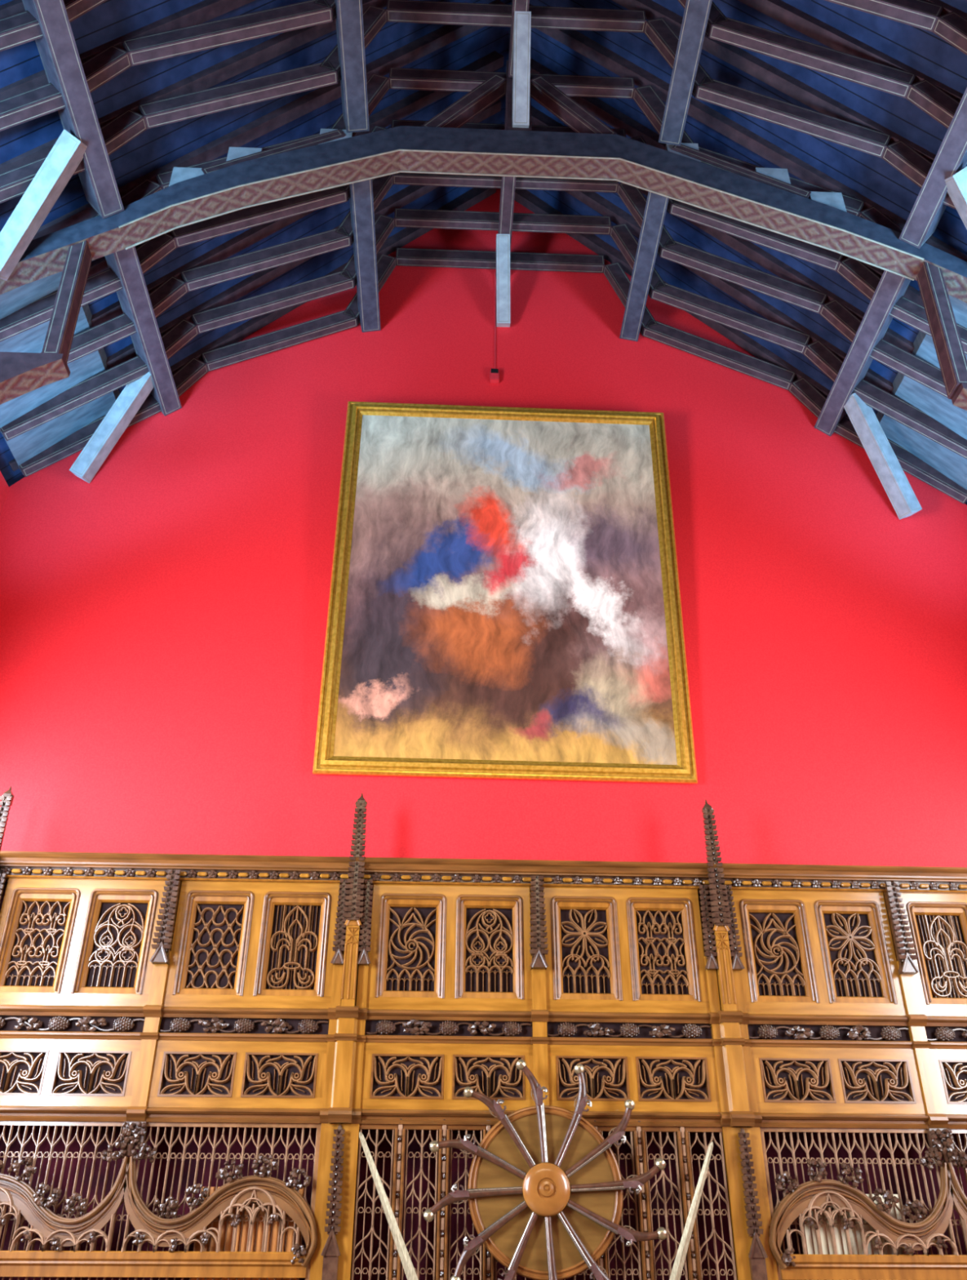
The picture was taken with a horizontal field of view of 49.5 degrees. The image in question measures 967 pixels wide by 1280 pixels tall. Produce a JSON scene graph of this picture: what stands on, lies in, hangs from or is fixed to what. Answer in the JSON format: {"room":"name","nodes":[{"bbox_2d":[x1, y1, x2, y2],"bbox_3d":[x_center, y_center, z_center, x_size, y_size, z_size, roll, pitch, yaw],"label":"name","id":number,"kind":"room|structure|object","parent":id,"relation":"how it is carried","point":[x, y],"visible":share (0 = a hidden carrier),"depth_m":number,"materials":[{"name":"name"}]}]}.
{"room":"historic interior","nodes":[
{"label":"historic interior","id":0,"kind":"room"},
{"bbox_2d":[0,471,8,515],"bbox_3d":[-5.242,-2.297,2.034,0.350,9.300,17.530,1,-31,-2],"label":"wall","id":1,"kind":"structure","parent":0,"point":[4,487],"depth_m":11.78,"materials":[{"name":"red paint"}]},
{"bbox_2d":[0,188,966,893],"bbox_3d":[0.202,-0.131,11.409,11.250,15.330,0.300,1,-31,-2],"label":"wall","id":2,"kind":"structure","parent":0,"point":[163,615],"depth_m":11.28,"materials":[{"name":"red paint"}]},
{"bbox_2d":[0,786,14,902],"bbox_3d":[-4.335,3.170,8.514,0.342,4.255,0.210,1,-31,-2],"label":"pier","id":3,"kind":"object","parent":2,"relation":"attached to","point":[6,798],"visible":1,"depth_m":9.41,"materials":[{"name":"brown wood"}]},
{"bbox_2d":[0,271,119,475],"bbox_3d":[-4.759,-2.997,11.280,0.950,1.110,2.480,1,-31,-2],"label":"ceiling","id":4,"kind":"structure","parent":2,"relation":"attached to","point":[28,445],"depth_m":11.56,"materials":[{"name":"blue wood"}]},
{"bbox_2d":[309,792,373,1279],"bbox_3d":[-1.131,3.247,8.620,0.342,4.255,0.210,1,-31,-2],"label":"pier","id":5,"kind":"object","parent":2,"relation":"attached to","point":[340,1113],"visible":1,"depth_m":8.47,"materials":[{"name":"brown wood"}]},
{"bbox_2d":[0,1120,321,1279],"bbox_3d":[-2.739,4.412,7.861,2.986,1.465,0.173,1,-31,-2],"label":"screen","id":6,"kind":"object","parent":5,"relation":"attached to","point":[24,1202],"visible":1,"depth_m":7.92,"materials":[{"name":"brown wood"}]},
{"bbox_2d":[0,877,168,1121],"bbox_3d":[-3.491,2.958,8.766,1.394,1.955,0.148,1,-31,-2],"label":"bay","id":7,"kind":"object","parent":6,"relation":"on","point":[69,1049],"visible":1,"depth_m":8.76,"materials":[{"name":"brown wood"}]},
{"bbox_2d":[125,869,182,1121],"bbox_3d":[-2.733,2.917,8.763,0.164,2.027,0.177,1,-31,-2],"label":"pilaster","id":8,"kind":"object","parent":6,"relation":"on","point":[136,1112],"visible":1,"depth_m":8.74,"materials":[{"name":"brown wood"}]},
{"bbox_2d":[145,880,340,1124],"bbox_3d":[-1.979,2.994,8.816,1.394,1.955,0.148,1,-31,-2],"label":"bay","id":9,"kind":"object","parent":6,"relation":"on","point":[232,1046],"visible":1,"depth_m":8.76,"materials":[{"name":"brown wood"}]},
{"bbox_2d":[191,1186,304,1279],"bbox_3d":[-1.795,4.999,7.719,0.800,1.720,0.045,1,-31,-2],"label":"boards","id":10,"kind":"object","parent":6,"relation":"attached to","point":[215,1224],"visible":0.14,"depth_m":7.97,"materials":[{"name":"brown wood"}]},
{"bbox_2d":[359,1131,418,1279],"bbox_3d":[-0.573,4.512,7.747,0.791,1.596,0.036,1,-31,-2],"label":"sword","id":11,"kind":"object","parent":5,"relation":"attached to","point":[408,1267],"visible":1,"depth_m":7.84,"materials":[{"name":"wood"}]},
{"bbox_2d":[351,1118,526,1279],"bbox_3d":[-0.292,4.475,7.992,1.394,1.510,0.082,1,-31,-2],"label":"screen","id":12,"kind":"object","parent":5,"relation":"attached to","point":[397,1186],"visible":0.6,"depth_m":8.06,"materials":[{"name":"brown wood"}]},
{"bbox_2d":[351,1128,395,1279],"bbox_3d":[-0.847,4.499,7.964,0.279,1.435,0.030,1,-31,-2],"label":"light","id":13,"kind":"object","parent":12,"relation":"attached to","point":[372,1231],"depth_m":8.03,"materials":[{"name":"brown wood"}]},
{"bbox_2d":[400,1128,439,1279],"bbox_3d":[-0.487,4.508,7.976,0.259,1.435,0.030,1,-31,-2],"label":"light","id":14,"kind":"object","parent":12,"relation":"attached to","point":[421,1173],"depth_m":8.09,"materials":[{"name":"brown wood"}]},
{"bbox_2d":[360,884,533,1124],"bbox_3d":[-0.287,3.034,8.871,1.394,1.955,0.148,1,-31,-2],"label":"bay","id":15,"kind":"object","parent":12,"relation":"on","point":[451,1015],"visible":0.98,"depth_m":8.83,"materials":[{"name":"brown wood"}]},
{"bbox_2d":[447,1129,482,1279],"bbox_3d":[-0.138,4.516,7.987,0.259,1.435,0.030,1,-31,-2],"label":"light","id":16,"kind":"object","parent":12,"relation":"attached to","point":[465,1211],"depth_m":8.04,"materials":[{"name":"brown wood"}]},
{"bbox_2d":[494,1257,526,1279],"bbox_3d":[0.242,4.525,8.000,0.318,1.435,0.030,1,-31,-2],"label":"light","id":17,"kind":"object","parent":12,"relation":"attached to","point":[496,1272],"depth_m":7.87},
{"bbox_3d":[0.463,4.515,8.011,0.120,1.465,0.070,1,-31,-2],"label":"post","id":18,"kind":"object","parent":12,"relation":"attached to","visible":0},
{"bbox_2d":[529,875,549,1106],"bbox_3d":[0.472,2.994,8.868,0.164,2.026,0.177,1,-31,-2],"label":"pilaster","id":19,"kind":"object","parent":18,"relation":"on","point":[540,1013],"visible":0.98,"depth_m":8.92,"materials":[{"name":"brown wood"}]},
{"bbox_2d":[467,1105,623,1279],"bbox_3d":[0.474,4.202,8.009,1.190,1.190,0.258,1,-31,-2],"label":"disc","id":20,"kind":"object","parent":18,"relation":"attached to","point":[546,1187],"visible":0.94,"depth_m":7.95,"materials":[{"name":"brown wood"}]},
{"bbox_2d":[422,1183,522,1222],"bbox_3d":[-0.080,4.231,7.880,0.746,0.256,0.084,0,-31,0],"label":"flintlock pistol","id":21,"kind":"object","parent":20,"relation":"attached to","point":[455,1197],"visible":1,"depth_m":7.90,"materials":[{"name":"brown wood"}]},
{"bbox_2d":[429,1133,526,1179],"bbox_3d":[-0.046,3.963,8.043,0.743,0.310,0.084,0,-31,0],"label":"flintlock pistol","id":22,"kind":"object","parent":20,"relation":"attached to","point":[464,1144],"visible":1,"depth_m":8.05,"materials":[{"name":"brown wood"}]},
{"bbox_2d":[450,1200,528,1279],"bbox_3d":[0.043,4.458,7.746,0.577,0.558,0.088,0,-31,0],"label":"flintlock pistol","id":23,"kind":"object","parent":20,"relation":"attached to","point":[473,1246],"visible":1,"depth_m":7.75,"materials":[{"name":"brown wood"}]},
{"bbox_2d":[463,1086,535,1168],"bbox_3d":[0.121,3.785,8.158,0.558,0.578,0.084,0,-31,0],"label":"flintlock pistol","id":24,"kind":"object","parent":20,"relation":"attached to","point":[493,1105],"visible":1,"depth_m":8.19,"materials":[{"name":"brown wood"}]},
{"bbox_2d":[497,1212,538,1279],"bbox_3d":[0.253,4.617,7.685,0.311,0.743,0.083,5,-31,-8],"label":"flintlock pistol","id":25,"kind":"object","parent":20,"relation":"attached to","point":[513,1266],"visible":1,"depth_m":7.72,"materials":[{"name":"brown wood"}]},
{"bbox_2d":[515,1058,548,1162],"bbox_3d":[0.385,3.685,8.232,0.258,0.746,0.085,-3,-31,5],"label":"flintlock pistol","id":26,"kind":"object","parent":20,"relation":"on","point":[521,1064],"visible":1,"depth_m":8.25,"materials":[{"name":"brown wood"}]},
{"bbox_2d":[544,1217,557,1279],"bbox_3d":[0.569,4.644,7.664,0.258,0.746,0.084,5,-31,-7],"label":"flintlock pistol","id":27,"kind":"object","parent":20,"relation":"attached to","point":[553,1275],"visible":1,"depth_m":7.73,"materials":[{"name":"brown wood"}]},
{"bbox_2d":[554,1064,591,1166],"bbox_3d":[0.700,3.731,8.242,0.311,0.743,0.083,-2,-31,4],"label":"flintlock pistol","id":28,"kind":"object","parent":20,"relation":"on","point":[582,1100],"visible":1,"depth_m":8.23,"materials":[{"name":"brown wood"}]},
{"bbox_2d":[557,1211,611,1279],"bbox_3d":[0.833,4.542,7.735,0.558,0.578,0.084,3,-31,-4],"label":"flintlock pistol","id":29,"kind":"object","parent":20,"relation":"attached to","point":[597,1272],"visible":1,"depth_m":7.73,"materials":[{"name":"brown wood"}]},
{"bbox_2d":[564,1099,635,1177],"bbox_3d":[0.911,3.868,8.145,0.577,0.558,0.087,3,-31,-4],"label":"flintlock pistol","id":30,"kind":"object","parent":20,"relation":"attached to","point":[617,1134],"visible":1,"depth_m":8.12,"materials":[{"name":"brown wood"}]},
{"bbox_2d":[567,1199,666,1246],"bbox_3d":[1.000,4.364,7.850,0.743,0.310,0.084,2,-31,-4],"label":"flintlock pistol","id":31,"kind":"object","parent":20,"relation":"attached to","point":[629,1234],"visible":1,"depth_m":7.82,"materials":[{"name":"brown wood"}]},
{"bbox_2d":[570,1157,666,1194],"bbox_3d":[1.034,4.096,8.014,0.746,0.256,0.084,2,-31,-4],"label":"flintlock pistol","id":32,"kind":"object","parent":20,"relation":"attached to","point":[637,1181],"visible":1,"depth_m":7.98,"materials":[{"name":"brown wood"}]},
{"bbox_2d":[0,881,966,1279],"bbox_3d":[0.191,4.333,8.519,11.250,4.700,0.023,1,-31,-2],"label":"lining","id":33,"kind":"object","parent":2,"relation":"attached to","point":[384,1147],"visible":0.02,"depth_m":8.46,"materials":[{"name":"red fabric"}]},
{"bbox_2d":[0,850,966,893],"bbox_3d":[0.209,2.179,9.536,11.250,0.200,0.515,1,-31,-2],"label":"crown molding","id":34,"kind":"structure","parent":2,"relation":"attached to","point":[16,864],"depth_m":9.37,"materials":[{"name":"brown wood"}]},
{"bbox_2d":[489,271,499,382],"bbox_3d":[0.141,-4.095,13.578,0.120,2.040,0.082,1,-31,-2],"label":"sensor","id":35,"kind":"object","parent":2,"relation":"attached to","point":[494,373],"visible":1,"depth_m":13.26,"materials":[{"name":"black plastic"}]},
{"bbox_2d":[312,401,697,783],"bbox_3d":[0.249,-0.719,11.375,3.775,4.696,0.290,2,-31,-2],"label":"framed painting","id":36,"kind":"object","parent":2,"relation":"attached to","point":[505,602],"visible":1,"depth_m":11.22,"materials":[{"name":"paint"}]},
{"bbox_2d":[698,799,778,1279],"bbox_3d":[2.073,3.324,8.726,0.342,4.255,0.210,1,-31,-2],"label":"pier","id":37,"kind":"object","parent":2,"relation":"attached to","point":[741,1121],"visible":1,"depth_m":8.57,"materials":[{"name":"brown wood"}]},
{"bbox_2d":[564,1120,737,1279],"bbox_3d":[1.220,4.511,8.043,1.394,1.511,0.082,1,-31,-2],"label":"screen","id":38,"kind":"object","parent":37,"relation":"attached to","point":[694,1264],"visible":0.62,"depth_m":8.13,"materials":[{"name":"brown wood"}]},
{"bbox_2d":[564,1268,595,1279],"bbox_3d":[0.685,4.536,8.015,0.318,1.435,0.030,1,-31,-2],"label":"light","id":39,"kind":"object","parent":38,"relation":"attached to","point":[584,1272],"depth_m":7.87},
{"bbox_2d":[600,1130,642,1279],"bbox_3d":[1.064,4.545,8.027,0.259,1.435,0.030,1,-31,-2],"label":"light","id":40,"kind":"object","parent":38,"relation":"attached to","point":[637,1216],"depth_m":8.06,"materials":[{"name":"brown wood"}]},
{"bbox_2d":[542,886,723,1127],"bbox_3d":[1.225,3.070,8.921,1.394,1.955,0.148,1,-31,-2],"label":"bay","id":41,"kind":"object","parent":38,"relation":"on","point":[642,1038],"visible":1,"depth_m":8.88,"materials":[{"name":"brown wood"}]},
{"bbox_2d":[644,1131,688,1279],"bbox_3d":[1.414,4.553,8.039,0.259,1.435,0.030,1,-31,-2],"label":"light","id":42,"kind":"object","parent":38,"relation":"attached to","point":[663,1175],"depth_m":8.15,"materials":[{"name":"brown wood"}]},
{"bbox_2d":[688,1131,737,1279],"bbox_3d":[1.774,4.562,8.051,0.279,1.435,0.030,1,-31,-2],"label":"light","id":43,"kind":"object","parent":38,"relation":"attached to","point":[711,1202],"depth_m":8.12,"materials":[{"name":"brown wood"}]},
{"bbox_2d":[669,1142,713,1279],"bbox_3d":[1.449,4.565,7.811,0.693,1.505,0.036,1,-31,-2],"label":"sword","id":44,"kind":"object","parent":37,"relation":"attached to","point":[677,1268],"visible":1,"depth_m":7.91,"materials":[{"name":"wood"}]},
{"bbox_2d":[760,1127,966,1279],"bbox_3d":[3.670,4.563,8.072,2.986,1.467,0.177,1,-31,-2],"label":"screen","id":45,"kind":"object","parent":37,"relation":"attached to","point":[843,1197],"visible":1,"depth_m":8.11,"materials":[{"name":"brown wood"}]},
{"bbox_2d":[729,889,929,1128],"bbox_3d":[2.917,3.111,8.977,1.394,1.955,0.148,1,-31,-2],"label":"bay","id":46,"kind":"object","parent":45,"relation":"on","point":[840,1053],"visible":1,"depth_m":8.92,"materials":[{"name":"brown wood"}]},
{"bbox_2d":[798,1194,908,1254],"bbox_3d":[2.871,5.119,7.868,0.820,1.700,0.045,1,-31,-2],"label":"boards","id":47,"kind":"object","parent":45,"relation":"attached to","point":[808,1235],"visible":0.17,"depth_m":8.13,"materials":[{"name":"beige wood"}]},
{"bbox_2d":[883,881,948,1128],"bbox_3d":[3.676,3.070,8.974,0.164,2.027,0.177,1,-31,-2],"label":"pilaster","id":48,"kind":"object","parent":45,"relation":"on","point":[908,969],"visible":1,"depth_m":8.97,"materials":[{"name":"brown wood"}]},
{"bbox_2d":[897,892,966,1128],"bbox_3d":[4.430,3.147,9.027,1.394,1.955,0.148,1,-31,-2],"label":"bay","id":49,"kind":"object","parent":45,"relation":"on","point":[941,980],"visible":1,"depth_m":9.12,"materials":[{"name":"brown wood"}]},
{"bbox_2d":[875,294,966,502],"bbox_3d":[5.283,-2.757,11.612,0.950,1.110,2.480,1,-31,-2],"label":"ceiling","id":50,"kind":"structure","parent":2,"relation":"attached to","point":[940,407],"depth_m":12.06,"materials":[{"name":"blue wood"}]},
{"bbox_2d":[0,0,966,505],"bbox_3d":[0.575,-8.649,6.149,11.900,6.070,18.130,1,-31,-2],"label":"ceiling","id":51,"kind":"structure","parent":0,"point":[871,176],"depth_m":11.31,"materials":[{"name":"blue wood"}]},
{"bbox_2d":[0,0,956,209],"bbox_3d":[0.353,-5.805,10.799,11.436,5.572,0.130,1,-31,-2],"label":"roof truss","id":52,"kind":"object","parent":51,"relation":"attached to","point":[188,98],"visible":0.75,"depth_m":10.64,"materials":[{"name":"wood"}]},
{"bbox_2d":[0,0,964,131],"bbox_3d":[0.378,-6.125,10.269,11.436,5.572,0.130,1,-31,-2],"label":"roof truss","id":53,"kind":"object","parent":51,"relation":"attached to","point":[183,32],"visible":0.95,"depth_m":9.91,"materials":[{"name":"wood"}]},
{"bbox_2d":[0,60,966,410],"bbox_3d":[0.319,-3.905,10.450,11.160,6.200,0.267,1,-31,-2],"label":"roof truss","id":54,"kind":"object","parent":51,"relation":"attached to","point":[766,198],"visible":0.99,"depth_m":10.85,"materials":[{"name":"grey wood"}]},
{"bbox_2d":[22,0,124,218],"bbox_3d":[-3.667,-5.023,9.101,0.391,0.410,2.870,1,-31,-2],"label":"lower purlin","id":55,"kind":"object","parent":54,"relation":"attached to","point":[57,49],"visible":1,"depth_m":9.26,"materials":[{"name":"grey wood"}]},
{"bbox_2d":[0,128,87,280],"bbox_3d":[-4.137,-3.993,9.660,1.326,1.084,0.261,-25,-39,35],"label":"brace","id":56,"kind":"object","parent":55,"relation":"attached to","point":[65,156],"visible":1,"depth_m":9.58,"materials":[{"name":"wood"}]},
{"bbox_2d":[105,246,182,416],"bbox_3d":[-3.786,-3.504,11.615,0.391,0.410,2.490,1,-31,-2],"label":"lower purlin","id":57,"kind":"object","parent":54,"relation":"attached to","point":[134,299],"visible":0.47,"depth_m":11.46,"materials":[{"name":"grey wood"}]},
{"bbox_2d":[69,371,154,483],"bbox_3d":[-4.217,-2.500,12.028,1.097,1.383,0.267,-18,-36,27],"label":"brace","id":58,"kind":"object","parent":57,"relation":"attached to","point":[122,411],"visible":0.8,"depth_m":11.95,"materials":[{"name":"blue wood"}]},
{"bbox_2d":[334,0,369,133],"bbox_3d":[-1.299,-6.244,9.951,0.293,0.324,2.870,1,-31,-2],"label":"middle purlin","id":59,"kind":"object","parent":54,"relation":"attached to","point":[349,14],"visible":1,"depth_m":10.49,"materials":[{"name":"grey wood"}]},
{"bbox_2d":[349,178,380,332],"bbox_3d":[-1.418,-4.724,12.465,0.293,0.324,2.490,1,-31,-2],"label":"middle purlin","id":60,"kind":"object","parent":54,"relation":"attached to","point":[362,202],"visible":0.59,"depth_m":12.44,"materials":[{"name":"grey wood"}]},
{"bbox_2d":[497,109,515,252],"bbox_3d":[0.303,-5.618,13.087,0.170,0.220,2.490,1,-31,-2],"label":"ridge purlin","id":61,"kind":"object","parent":54,"relation":"attached to","point":[508,184],"depth_m":13.15,"materials":[{"name":"wood"}]},
{"bbox_2d":[496,234,511,327],"bbox_3d":[0.255,-4.648,13.579,0.182,1.110,0.724,0,-31,1],"label":"brace","id":62,"kind":"object","parent":61,"relation":"attached to","point":[503,241],"visible":1,"depth_m":13.49,"materials":[{"name":"grey wood"}]},
{"bbox_2d":[508,0,529,77],"bbox_3d":[0.422,-7.138,10.573,0.170,0.220,2.870,1,-31,-2],"label":"ridge purlin","id":63,"kind":"object","parent":54,"relation":"attached to","point":[517,5],"depth_m":11.23,"materials":[{"name":"wood"}]},
{"bbox_2d":[512,11,531,128],"bbox_3d":[0.407,-6.106,11.273,0.190,1.039,0.836,1,-31,-2],"label":"brace","id":64,"kind":"object","parent":63,"relation":"attached to","point":[522,20],"visible":0.91,"depth_m":11.19,"materials":[{"name":"grey wood"}]},
{"bbox_2d":[619,191,669,341],"bbox_3d":[1.957,-4.643,12.576,0.293,0.324,2.490,1,-31,-2],"label":"middle purlin","id":65,"kind":"object","parent":54,"relation":"attached to","point":[656,205],"visible":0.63,"depth_m":12.56,"materials":[{"name":"grey wood"}]},
{"bbox_2d":[658,0,712,146],"bbox_3d":[2.076,-6.163,10.062,0.293,0.324,2.870,1,-31,-2],"label":"middle purlin","id":66,"kind":"object","parent":54,"relation":"attached to","point":[696,13],"visible":1,"depth_m":10.53,"materials":[{"name":"grey wood"}]},
{"bbox_2d":[813,270,911,436],"bbox_3d":[4.315,-3.310,11.882,0.391,0.410,2.490,1,-31,-2],"label":"lower purlin","id":67,"kind":"object","parent":54,"relation":"attached to","point":[891,287],"visible":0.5,"depth_m":11.71,"materials":[{"name":"grey wood"}]},
{"bbox_2d":[844,392,922,519],"bbox_3d":[4.646,-2.162,12.242,1.001,1.463,0.253,25,-39,-34],"label":"brace","id":68,"kind":"object","parent":67,"relation":"attached to","point":[885,462],"visible":0.96,"depth_m":12.17,"materials":[{"name":"blue wood"}]},
{"bbox_2d":[898,87,966,248],"bbox_3d":[4.434,-4.829,9.368,0.391,0.410,2.870,1,-31,-2],"label":"lower purlin","id":69,"kind":"object","parent":54,"relation":"attached to","point":[928,209],"visible":1,"depth_m":9.94,"materials":[{"name":"grey wood"}]},
{"bbox_2d":[944,165,966,229],"bbox_3d":[4.817,-3.779,9.956,0.261,1.084,1.326,-26,-40,36],"label":"brace","id":70,"kind":"object","parent":69,"relation":"attached to","point":[957,184],"visible":1,"depth_m":9.80,"materials":[{"name":"wood"}]},
{"bbox_2d":[0,185,966,458],"bbox_3d":[0.248,-4.461,13.023,11.436,5.572,0.130,1,-31,-2],"label":"roof truss","id":71,"kind":"object","parent":51,"relation":"attached to","point":[124,367],"visible":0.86,"depth_m":12.72,"materials":[{"name":"grey wood"}]},
{"bbox_2d":[0,50,966,354],"bbox_3d":[0.297,-5.092,11.979,11.436,5.572,0.130,1,-31,-2],"label":"roof truss","id":72,"kind":"object","parent":51,"relation":"attached to","point":[102,281],"visible":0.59,"depth_m":11.61,"materials":[{"name":"grey wood"}]},
{"bbox_2d":[0,0,966,55],"bbox_3d":[0.404,-6.446,9.739,11.436,5.572,0.130,1,-31,-2],"label":"roof truss","id":73,"kind":"object","parent":51,"relation":"attached to","point":[18,26],"visible":0.92,"depth_m":9.25,"materials":[{"name":"wood"}]},
{"bbox_2d":[8,187,966,503],"bbox_3d":[0.223,-4.146,13.544,11.436,5.572,0.130,1,-31,-2],"label":"roof truss","id":74,"kind":"object","parent":51,"relation":"attached to","point":[226,350],"visible":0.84,"depth_m":13.32,"materials":[{"name":"wood"}]},
{"bbox_2d":[40,99,951,399],"bbox_3d":[0.273,-4.782,12.492,11.436,5.572,0.130,1,-31,-2],"label":"roof truss","id":75,"kind":"object","parent":51,"relation":"attached to","point":[110,325],"visible":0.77,"depth_m":12.19,"materials":[{"name":"wood"}]},
{"bbox_2d":[32,0,966,262],"bbox_3d":[0.323,-5.417,11.441,11.436,5.572,0.130,1,-31,-2],"label":"roof truss","id":76,"kind":"object","parent":51,"relation":"attached to","point":[651,91],"visible":0.39,"depth_m":11.74,"materials":[{"name":"wood"}]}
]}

